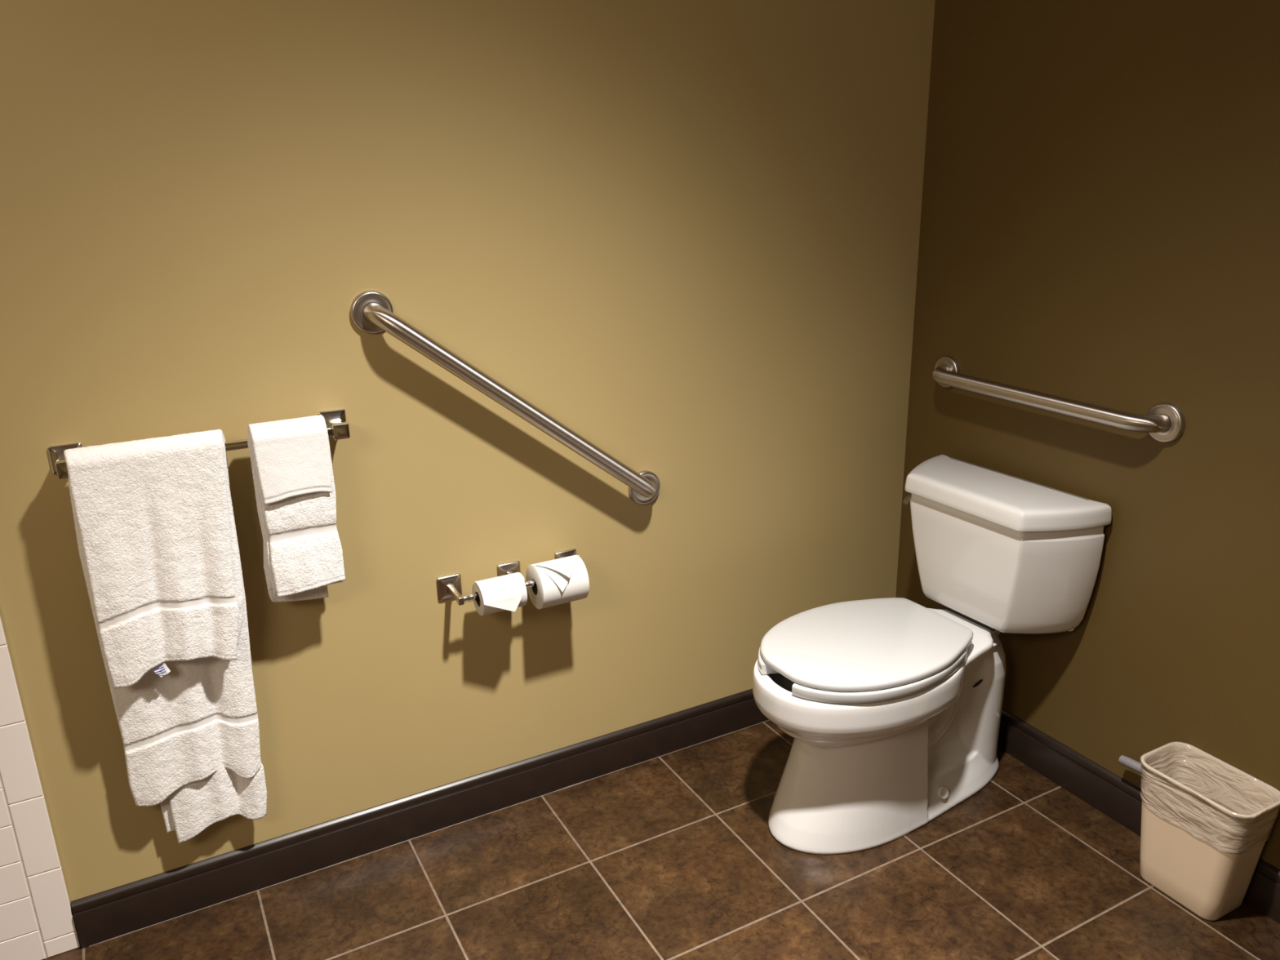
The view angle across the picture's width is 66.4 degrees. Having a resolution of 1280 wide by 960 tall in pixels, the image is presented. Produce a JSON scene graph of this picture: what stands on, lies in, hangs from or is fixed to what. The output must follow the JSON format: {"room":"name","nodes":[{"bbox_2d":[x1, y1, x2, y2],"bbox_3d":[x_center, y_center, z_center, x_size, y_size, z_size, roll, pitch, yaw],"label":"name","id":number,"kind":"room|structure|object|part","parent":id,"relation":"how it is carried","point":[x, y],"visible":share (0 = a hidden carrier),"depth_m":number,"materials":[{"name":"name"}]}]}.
{"room":"accessible bathroom","nodes":[
{"label":"accessible bathroom","id":0,"kind":"room"},
{"bbox_2d":[0,0,935,959],"bbox_3d":[-0.789,-0.311,1.835,3.600,2.450,0.108,-10,20,-27],"label":"wall","id":1,"kind":"structure","parent":0,"point":[685,233],"depth_m":2.06,"materials":[{"name":"beige paint"}]},
{"bbox_2d":[0,616,79,959],"bbox_3d":[-1.703,-0.041,1.339,1.258,2.275,0.008,-10,20,-27],"label":"wall tile","id":2,"kind":"structure","parent":1,"relation":"attached to","point":[19,772],"depth_m":1.87,"materials":[{"name":"white tile"}]},
{"bbox_2d":[48,408,350,479],"bbox_3d":[-0.794,-0.065,1.804,0.514,0.052,0.082,-10,20,-27],"label":"towel bar","id":3,"kind":"object","parent":1,"relation":"attached to","point":[337,427],"visible":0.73,"depth_m":1.80,"materials":[{"name":"silver metal"}]},
{"bbox_3d":[-0.995,-0.026,1.698,0.033,0.033,0.077,-10,20,-27],"label":"post","id":4,"kind":"part","parent":3,"relation":"part of","materials":[{"name":"silver metal"}]},
{"bbox_3d":[-1.014,-0.037,1.731,0.052,0.052,0.010,-10,20,-27],"label":"mounting plate","id":5,"kind":"part","parent":3,"relation":"part of","materials":[{"name":"silver metal"}]},
{"bbox_2d":[63,429,266,843],"bbox_3d":[-0.868,0.329,1.855,0.268,0.845,0.081,-10,20,-27],"label":"bath towel","id":6,"kind":"object","parent":3,"relation":"hanging from","point":[157,544],"visible":1,"depth_m":1.80,"materials":[{"name":"white fabric"}]},
{"bbox_2d":[154,666,165,675],"bbox_3d":[-0.892,0.355,1.818,0.018,0.015,0.001,-10,20,-27],"label":"label","id":7,"kind":"object","parent":6,"relation":"attached to","point":[158,670],"depth_m":1.82,"materials":[{"name":"fabric"}]},
{"bbox_2d":[247,414,331,505],"bbox_3d":[-0.660,-0.042,1.851,0.135,0.149,0.064,-10,20,-27],"label":"washcloth","id":8,"kind":"object","parent":3,"relation":"attached to","point":[292,455],"visible":0.98,"depth_m":1.82,"materials":[{"name":"white fabric"}]},
{"bbox_2d":[247,427,345,602],"bbox_3d":[-0.660,0.071,1.886,0.146,0.372,0.051,-10,20,-27],"label":"hand towel","id":9,"kind":"object","parent":3,"relation":"hanging from","point":[303,552],"visible":0.75,"depth_m":1.89,"materials":[{"name":"white fabric"}]},
{"bbox_3d":[-0.608,-0.112,1.938,0.052,0.052,0.010,-10,20,-27],"label":"mounting plate","id":10,"kind":"part","parent":3,"relation":"part of","materials":[{"name":"silver metal"}]},
{"bbox_3d":[-0.589,-0.102,1.905,0.033,0.033,0.077,-10,20,-27],"label":"post","id":11,"kind":"part","parent":3,"relation":"part of","materials":[{"name":"silver metal"}]},
{"bbox_2d":[71,688,768,948],"bbox_3d":[-0.186,0.715,2.432,2.138,0.106,0.015,-10,20,-27],"label":"baseboard","id":12,"kind":"structure","parent":1,"relation":"attached to","point":[120,910],"depth_m":2.23,"materials":[{"name":"black wood"}]},
{"bbox_2d":[350,290,660,504],"bbox_3d":[-0.241,-0.146,2.096,0.682,0.551,0.076,-10,20,-27],"label":"grab bar","id":13,"kind":"object","parent":1,"relation":"attached to","point":[371,311],"visible":1,"depth_m":2.01,"materials":[{"name":"silver metal"}]},
{"bbox_2d":[436,548,576,605],"bbox_3d":[-0.278,0.224,2.186,0.335,0.054,0.084,-10,20,-27],"label":"toilet paper holder","id":14,"kind":"object","parent":1,"relation":"attached to","point":[448,587],"visible":0.5,"depth_m":2.15,"materials":[{"name":"silver metal"}]},
{"bbox_3d":[-0.419,0.237,2.154,0.054,0.054,0.010,-10,20,-27],"label":"mounting plate","id":15,"kind":"part","parent":14,"relation":"part of","materials":[{"name":"silver metal"}]},
{"bbox_3d":[-0.399,0.248,2.119,0.019,0.020,0.076,-10,20,-27],"label":"arm","id":16,"kind":"part","parent":14,"relation":"part of","materials":[{"name":"silver metal"}]},
{"bbox_2d":[471,572,527,615],"bbox_3d":[-0.305,0.250,2.135,0.101,0.076,0.082,-10,20,-27],"label":"toilet paper roll","id":17,"kind":"object","parent":14,"relation":"on","point":[508,592],"visible":1,"depth_m":2.11,"materials":[{"name":"white paper"}]},
{"bbox_3d":[-0.296,0.214,2.216,0.054,0.054,0.010,-10,20,-27],"label":"mounting plate","id":18,"kind":"part","parent":14,"relation":"part of","materials":[{"name":"silver metal"}]},
{"bbox_2d":[525,555,589,608],"bbox_3d":[-0.184,0.229,2.197,0.112,0.104,0.109,-10,20,-27],"label":"toilet paper roll","id":19,"kind":"object","parent":14,"relation":"on","point":[565,580],"visible":0.99,"depth_m":2.16,"materials":[{"name":"white paper"}]},
{"bbox_3d":[-0.172,0.191,2.280,0.054,0.054,0.010,-10,20,-27],"label":"mounting plate","id":20,"kind":"part","parent":14,"relation":"part of","materials":[{"name":"silver metal"}]},
{"bbox_2d":[42,720,1279,959],"bbox_3d":[-0.027,1.306,0.928,3.600,0.100,3.200,-10,20,-27],"label":"floor","id":21,"kind":"structure","parent":0,"point":[675,855],"depth_m":2.08,"materials":[{"name":"brown tile"}]},
{"bbox_2d":[752,454,1111,854],"bbox_3d":[0.598,0.411,2.282,0.757,0.747,0.497,-11,21,-29],"label":"toilet","id":22,"kind":"object","parent":21,"relation":"on","point":[891,708],"visible":1,"depth_m":2.20,"materials":[{"name":"white ceramic"}]},
{"bbox_3d":[0.489,0.389,2.207,0.458,0.024,0.378,-11,21,-29],"label":"seat","id":23,"kind":"part","parent":22,"relation":"part of","materials":[{"name":"white plastic"}]},
{"bbox_3d":[0.503,0.364,2.208,0.482,0.018,0.371,-11,21,-29],"label":"seat lid","id":24,"kind":"part","parent":22,"relation":"part of","materials":[{"name":"white plastic"}]},
{"bbox_3d":[0.693,0.046,2.451,0.066,0.027,0.048,-11,21,-29],"label":"flush lever","id":25,"kind":"part","parent":22,"relation":"part of","materials":[{"name":"silver metal"}]},
{"bbox_3d":[0.832,0.187,2.360,0.183,0.280,0.488,-11,21,-29],"label":"tank","id":26,"kind":"part","parent":22,"relation":"part of","materials":[{"name":"white ceramic"}]},
{"bbox_3d":[0.826,0.031,2.308,0.208,0.048,0.497,-11,21,-29],"label":"tank lid","id":27,"kind":"part","parent":22,"relation":"part of","materials":[{"name":"white ceramic"}]},
{"bbox_2d":[1139,742,1279,920],"bbox_3d":[1.156,0.731,2.019,0.152,0.276,0.237,-10,20,-27],"label":"waste bin","id":28,"kind":"object","parent":21,"relation":"on","point":[1206,822],"visible":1,"depth_m":1.98,"materials":[{"name":"beige plastic"}]},
{"bbox_2d":[895,0,1279,869],"bbox_3d":[1.510,-0.179,1.279,0.100,2.450,3.100,-10,20,-27],"label":"wall","id":29,"kind":"structure","parent":0,"point":[1100,224],"depth_m":2.08,"materials":[{"name":"brown paint"}]},
{"bbox_2d":[932,355,1185,442],"bbox_3d":[0.908,-0.193,2.257,0.076,0.083,0.691,-10,20,-27],"label":"grab bar","id":30,"kind":"object","parent":29,"relation":"attached to","point":[1164,422],"visible":1,"depth_m":2.13,"materials":[{"name":"silver metal"}]},
{"bbox_2d":[1118,755,1141,773],"bbox_3d":[1.125,0.641,2.176,0.042,0.028,0.109,-10,20,-27],"label":"door stop","id":31,"kind":"object","parent":29,"relation":"attached to","point":[1134,765],"visible":0.46,"depth_m":2.19,"materials":[{"name":"silver metal"}]},
{"bbox_2d":[997,708,1279,924],"bbox_3d":[1.462,0.934,1.649,0.015,0.106,2.984,-10,20,-27],"label":"baseboard","id":32,"kind":"structure","parent":29,"relation":"attached to","point":[1117,798],"depth_m":2.33,"materials":[{"name":"black wood"}]}
]}

